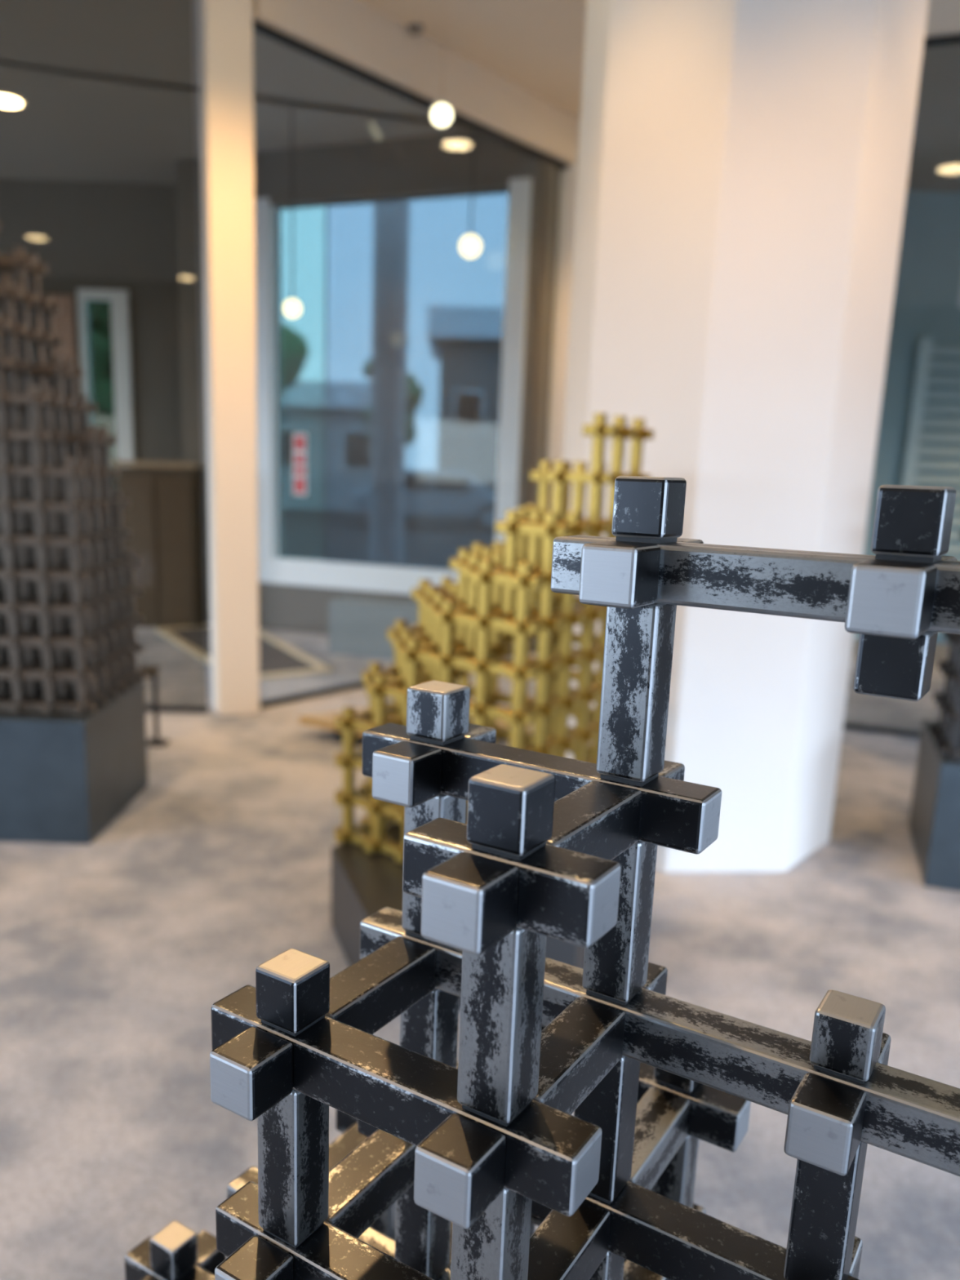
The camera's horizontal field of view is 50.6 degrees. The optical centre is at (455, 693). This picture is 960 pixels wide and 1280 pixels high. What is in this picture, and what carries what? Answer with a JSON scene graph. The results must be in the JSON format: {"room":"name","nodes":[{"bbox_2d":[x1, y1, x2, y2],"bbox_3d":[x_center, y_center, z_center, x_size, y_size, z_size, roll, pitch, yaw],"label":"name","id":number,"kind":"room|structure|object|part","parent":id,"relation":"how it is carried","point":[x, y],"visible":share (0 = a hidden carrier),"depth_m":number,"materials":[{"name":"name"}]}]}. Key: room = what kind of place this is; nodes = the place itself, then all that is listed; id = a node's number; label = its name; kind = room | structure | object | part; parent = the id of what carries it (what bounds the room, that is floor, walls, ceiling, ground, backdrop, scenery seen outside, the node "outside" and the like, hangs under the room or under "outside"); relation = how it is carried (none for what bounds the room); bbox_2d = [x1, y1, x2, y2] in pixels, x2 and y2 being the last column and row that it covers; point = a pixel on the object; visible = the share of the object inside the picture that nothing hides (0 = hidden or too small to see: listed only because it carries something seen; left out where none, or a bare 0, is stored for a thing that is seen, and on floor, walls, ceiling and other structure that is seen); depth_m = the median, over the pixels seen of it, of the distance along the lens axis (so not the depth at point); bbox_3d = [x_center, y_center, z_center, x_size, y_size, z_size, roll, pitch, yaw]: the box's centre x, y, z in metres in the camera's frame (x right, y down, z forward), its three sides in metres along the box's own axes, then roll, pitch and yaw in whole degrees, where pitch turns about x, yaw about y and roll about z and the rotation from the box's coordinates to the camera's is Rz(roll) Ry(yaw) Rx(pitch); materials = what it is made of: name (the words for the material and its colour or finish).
{"room":"art gallery","nodes":[
{"label":"art gallery","id":0,"kind":"room"},
{"bbox_2d":[0,178,182,468],"bbox_3d":[-4.563,-2.734,9.414,5.100,3.760,0.140,2,13,0],"label":"wall","id":1,"kind":"structure","parent":0,"point":[150,209],"depth_m":9.08,"materials":[{"name":"grey paint"}]},
{"bbox_2d":[40,294,79,458],"bbox_3d":[-3.609,-2.845,9.269,0.320,1.500,0.050,2,13,0],"label":"wall panel","id":2,"kind":"object","parent":1,"relation":"attached to","point":[64,327],"visible":0.29,"depth_m":9.15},
{"bbox_2d":[76,288,134,579],"bbox_3d":[-3.208,-2.244,9.482,0.450,2.860,0.160,2,13,0],"label":"window","id":3,"kind":"structure","parent":1,"relation":"in","point":[104,318],"depth_m":9.27,"materials":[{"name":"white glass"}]},
{"bbox_3d":[-3.259,-2.216,9.489,0.250,2.760,0.012,2,13,0],"label":"glass","id":4,"kind":"part","parent":3,"relation":"part of","materials":[{"name":"clear glass"}]},
{"bbox_2d":[0,0,473,184],"bbox_3d":[-3.156,-4.151,7.050,7.820,0.120,4.280,2,13,0],"label":"ceiling","id":5,"kind":"structure","parent":0,"point":[109,89],"depth_m":6.76,"materials":[{"name":"grey paint"}]},
{"bbox_2d":[0,90,26,107],"bbox_3d":[-3.070,-4.043,6.910,0.275,0.024,0.275,2,13,0],"label":"recessed light","id":6,"kind":"object","parent":5,"relation":"in","point":[8,100],"visible":1,"depth_m":6.89,"materials":[{"name":"white paint"}]},
{"bbox_2d":[284,106,301,317],"bbox_3d":[-1.132,-3.331,7.054,0.120,1.354,0.120,2,13,0],"label":"pendant lamp","id":7,"kind":"object","parent":5,"relation":"hanging from","point":[292,308],"visible":1,"depth_m":7.13,"materials":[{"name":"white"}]},
{"bbox_3d":[-1.130,-3.389,7.041,0.011,1.234,0.011,7,14,22],"label":"cord","id":8,"kind":"part","parent":7,"relation":"part of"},
{"bbox_3d":[-1.151,-2.729,7.188,0.120,0.120,0.120,2,13,0],"label":"globe","id":9,"kind":"part","parent":7,"relation":"part of","materials":[{"name":"white glass"}]},
{"bbox_2d":[459,129,480,257],"bbox_3d":[0.120,-3.549,7.150,0.150,0.890,0.150,2,13,0],"label":"pendant lamp","id":10,"kind":"object","parent":5,"relation":"hanging from","point":[470,245],"visible":0.98,"depth_m":7.17,"materials":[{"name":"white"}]},
{"bbox_3d":[0.109,-3.187,7.230,0.150,0.150,0.150,2,13,0],"label":"globe","id":11,"kind":"part","parent":10,"relation":"part of","materials":[{"name":"white glass"}]},
{"bbox_3d":[0.123,-3.622,7.134,0.011,0.741,0.011,-3,14,-22],"label":"cord","id":12,"kind":"part","parent":10,"relation":"part of","materials":[{"name":"black"}]},
{"bbox_2d":[175,130,542,651],"bbox_3d":[-0.865,-2.326,8.120,3.093,3.760,0.141,7,13,21],"label":"wall","id":13,"kind":"structure","parent":0,"point":[442,158],"depth_m":7.95,"materials":[{"name":"grey paint"}]},
{"bbox_2d":[254,177,532,595],"bbox_3d":[-0.540,-2.316,7.987,2.293,3.020,0.180,7,13,21],"label":"window","id":14,"kind":"structure","parent":13,"relation":"in","point":[400,366],"depth_m":7.94,"materials":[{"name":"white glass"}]},
{"bbox_2d":[293,432,306,495],"bbox_3d":[-1.279,-1.890,8.359,0.130,0.500,0.008,7,13,21],"label":"notice","id":15,"kind":"object","parent":14,"relation":"attached to","point":[300,440],"visible":1,"depth_m":8.36,"materials":[{"name":"paper"}]},
{"bbox_3d":[-1.248,-2.484,8.269,0.460,2.760,0.012,7,13,21],"label":"pane","id":16,"kind":"part","parent":14,"relation":"part of","materials":[{"name":"clear glass"}]},
{"bbox_3d":[-0.596,-0.947,8.296,1.988,0.210,0.180,7,13,21],"label":"frame rail","id":17,"kind":"part","parent":14,"relation":"part of","materials":[{"name":"white metal"}]},
{"bbox_3d":[-0.504,-3.767,7.669,1.988,0.050,0.180,7,13,21],"label":"frame rail","id":18,"kind":"part","parent":14,"relation":"part of","materials":[{"name":"black metal"}]},
{"bbox_3d":[-0.340,-2.368,7.882,1.528,2.760,0.012,7,13,21],"label":"pane","id":19,"kind":"part","parent":14,"relation":"part of","materials":[{"name":"clear glass"}]},
{"bbox_2d":[357,0,586,119],"bbox_3d":[0.094,-2.878,1.178,14.400,0.150,12.950,2,13,0],"label":"ceiling","id":20,"kind":"structure","parent":0,"point":[537,46],"depth_m":5.93,"materials":[{"name":"white paint"}]},
{"bbox_2d":[407,22,424,35],"bbox_3d":[-0.227,-3.836,5.869,0.100,0.035,0.100,2,13,0],"label":"smoke detector","id":21,"kind":"object","parent":20,"relation":"attached to","point":[415,29],"visible":1,"depth_m":5.84,"materials":[{"name":"grey plastic"}]},
{"bbox_2d":[431,26,453,127],"bbox_3d":[-0.072,-3.599,5.943,0.129,0.520,0.174,2,13,0],"label":"pendant lamp","id":22,"kind":"object","parent":20,"relation":"hanging from","point":[442,114],"visible":1,"depth_m":5.93,"materials":[{"name":"white glass"}]},
{"bbox_3d":[-0.071,-3.643,5.901,0.010,0.415,0.010,2,13,0],"label":"stem","id":23,"kind":"part","parent":22,"relation":"part of","materials":[{"name":"black metal"}]},
{"bbox_2d":[924,0,959,37],"bbox_3d":[4.525,-3.190,4.270,5.309,0.300,0.160,7,13,20],"label":"trim","id":24,"kind":"structure","parent":20,"relation":"attached to","point":[943,18],"depth_m":5.00,"materials":[{"name":"beige paint"}]},
{"bbox_2d":[0,614,959,1279],"bbox_3d":[-0.018,0.547,4.219,15.000,0.100,19.000,2,13,0],"label":"floor","id":25,"kind":"structure","parent":0,"point":[117,949],"depth_m":2.99,"materials":[{"name":"carpet"}]},
{"bbox_2d":[0,680,148,844],"bbox_3d":[-1.819,0.234,4.050,0.960,0.470,0.720,2,13,0],"label":"plinth","id":26,"kind":"object","parent":25,"relation":"on","point":[64,777],"visible":0.96,"depth_m":3.73,"materials":[{"name":"metal"}]},
{"bbox_2d":[0,247,145,715],"bbox_3d":[-1.649,-0.871,3.870,0.686,1.772,0.686,2,13,0],"label":"sculpture","id":27,"kind":"object","parent":26,"relation":"on","point":[61,598],"visible":1,"depth_m":3.75,"materials":[{"name":"metal"}]},
{"bbox_2d":[138,665,169,746],"bbox_3d":[-1.508,0.058,5.064,0.130,0.394,0.100,2,13,0],"label":"stand","id":28,"kind":"object","parent":25,"relation":"on","point":[149,671],"visible":0.86,"depth_m":5.05,"materials":[{"name":"black metal"}]},
{"bbox_3d":[-1.493,0.065,5.065,0.022,0.356,0.022,2,13,0],"label":"stem","id":29,"kind":"part","parent":28,"relation":"part of","materials":[{"name":"black metal"}]},
{"bbox_3d":[-1.499,0.244,5.105,0.100,0.012,0.100,2,13,0],"label":"foot plate","id":30,"kind":"part","parent":28,"relation":"part of","materials":[{"name":"black metal"}]},
{"bbox_2d":[112,460,205,627],"bbox_3d":[-2.480,-1.264,8.609,0.680,1.372,0.340,2,13,0],"label":"counter","id":31,"kind":"object","parent":25,"relation":"on","point":[164,517],"depth_m":8.45,"materials":[{"name":"brown wood"}]},
{"bbox_3d":[-2.637,-1.201,8.469,0.290,1.160,0.020,2,13,0],"label":"panel","id":32,"kind":"part","parent":31,"relation":"part of","materials":[{"name":"brown wood"}]},
{"bbox_3d":[-2.459,-1.911,8.465,0.680,0.045,0.340,2,13,0],"label":"rail","id":33,"kind":"part","parent":31,"relation":"part of","materials":[{"name":"brown wood"}]},
{"bbox_3d":[-2.327,-1.191,8.469,0.290,1.160,0.020,2,13,0],"label":"panel","id":34,"kind":"part","parent":31,"relation":"part of","materials":[{"name":"brown wood"}]},
{"bbox_2d":[145,704,208,713],"bbox_3d":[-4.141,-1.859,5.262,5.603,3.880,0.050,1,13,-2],"label":"baseboard","id":35,"kind":"structure","parent":25,"relation":"on","point":[162,708],"depth_m":5.74,"materials":[{"name":"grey metal"}]},
{"bbox_2d":[197,0,259,715],"bbox_3d":[-1.197,-1.795,5.408,0.235,3.880,0.220,-3,14,-22],"label":"column","id":36,"kind":"structure","parent":25,"relation":"on","point":[225,27],"depth_m":5.30,"materials":[{"name":"beige paint"}]},
{"bbox_2d":[154,624,332,678],"bbox_3d":[-1.629,-0.355,7.769,0.818,0.018,2.258,-5,14,-29],"label":"floor mat","id":37,"kind":"object","parent":25,"relation":"on","point":[277,658],"visible":0.62,"depth_m":7.58,"materials":[{"name":"beige fabric"}]},
{"bbox_2d":[328,596,418,659],"bbox_3d":[-0.435,-0.479,7.621,1.007,0.400,0.280,7,13,20],"label":"box","id":38,"kind":"object","parent":25,"relation":"on","point":[358,626],"visible":0.43,"depth_m":7.57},
{"bbox_2d":[299,708,532,742],"bbox_3d":[-0.239,0.161,5.435,1.169,0.112,0.569,-2,13,-17],"label":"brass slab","id":39,"kind":"object","parent":25,"relation":"on","point":[325,720],"visible":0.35,"depth_m":5.28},
{"bbox_2d":[330,800,584,1008],"bbox_3d":[0.124,0.617,3.109,0.854,0.255,1.155,11,16,36],"label":"plinth","id":40,"kind":"object","parent":25,"relation":"on","point":[363,883],"visible":0.19,"depth_m":2.90,"materials":[{"name":"metal"}]},
{"bbox_2d":[334,413,653,862],"bbox_3d":[0.106,-0.180,3.091,0.692,1.306,0.692,11,15,35],"label":"sculpture","id":41,"kind":"object","parent":40,"relation":"on","point":[470,624],"visible":0.54,"depth_m":2.91,"materials":[{"name":"paint"}]},
{"bbox_2d":[124,475,959,1279],"bbox_3d":[0.028,0.474,0.689,0.733,1.220,0.359,10,15,32],"label":"sculpture","id":42,"kind":"object","parent":25,"relation":"on","point":[441,1166],"visible":1,"depth_m":0.53,"materials":[{"name":"metal"}]},
{"bbox_2d":[562,0,928,872],"bbox_3d":[0.995,-1.361,3.778,1.108,3.880,1.108,2,13,0],"label":"column","id":43,"kind":"structure","parent":25,"relation":"on","point":[744,165],"depth_m":3.35,"materials":[{"name":"white paint"}]},
{"bbox_2d":[842,33,959,737],"bbox_3d":[4.487,-1.294,4.682,5.259,3.580,0.051,7,13,20],"label":"window","id":44,"kind":"structure","parent":25,"relation":"on","point":[950,39],"depth_m":5.74,"materials":[{"name":"black metal"}]},
{"bbox_2d":[899,337,959,632],"bbox_3d":[4.678,-1.714,8.856,1.600,2.600,0.073,2,13,0],"label":"window blinds","id":45,"kind":"object","parent":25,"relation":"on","point":[921,378],"visible":0.43,"depth_m":8.71,"materials":[{"name":"paint"}]},
{"bbox_2d":[908,719,959,891],"bbox_3d":[2.131,0.430,3.773,0.720,0.460,0.700,6,13,19],"label":"plinth","id":46,"kind":"object","parent":25,"relation":"on","point":[934,821],"visible":1,"depth_m":3.58,"materials":[{"name":"metal"}]},
{"bbox_2d":[928,537,959,760],"bbox_3d":[2.013,-0.251,3.593,0.468,0.936,0.468,6,13,19],"label":"sculpture","id":47,"kind":"object","parent":46,"relation":"on","point":[946,733],"visible":0.74,"depth_m":3.67,"materials":[{"name":"metal"}]},
{"bbox_2d":[511,177,542,650],"bbox_3d":[0.539,-1.992,7.606,0.050,3.420,0.140,7,13,21],"label":"wall","id":48,"kind":"structure","parent":0,"point":[536,182],"depth_m":7.42,"materials":[{"name":"grey paint"}]},
{"bbox_2d":[526,160,561,647],"bbox_3d":[0.645,-2.186,7.713,0.080,3.760,0.350,9,14,29],"label":"wall","id":49,"kind":"structure","parent":0,"point":[551,173],"depth_m":7.50,"materials":[{"name":"paint"}]},
{"bbox_2d":[253,19,568,708],"bbox_3d":[-0.179,-1.883,6.645,0.051,3.580,2.956,12,16,37],"label":"window","id":50,"kind":"structure","parent":49,"relation":"in","point":[260,28],"depth_m":6.05,"materials":[{"name":"black metal"}]},
{"bbox_2d":[252,0,579,164],"bbox_3d":[-0.108,-3.778,6.235,0.160,0.300,2.966,12,16,37],"label":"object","id":51,"kind":"structure","parent":49,"relation":"attached to","point":[353,32],"depth_m":6.01,"materials":[{"name":"beige paint"}]},
{"bbox_2d":[546,120,580,512],"bbox_3d":[1.784,-2.234,7.819,2.180,3.880,0.140,2,13,0],"label":"wall","id":52,"kind":"structure","parent":0,"point":[568,176],"depth_m":7.61,"materials":[{"name":"white paint"}]},
{"bbox_2d":[853,190,959,642],"bbox_3d":[4.453,-2.320,8.877,3.050,3.760,0.140,2,13,0],"label":"wall","id":53,"kind":"structure","parent":0,"point":[926,295],"depth_m":8.62,"materials":[{"name":"paint"}]},
{"bbox_2d":[906,44,959,192],"bbox_3d":[4.787,-4.101,7.992,5.100,0.120,9.350,2,13,0],"label":"ceiling","id":54,"kind":"structure","parent":0,"point":[935,157],"depth_m":6.85,"materials":[{"name":"grey paint"}]}
]}

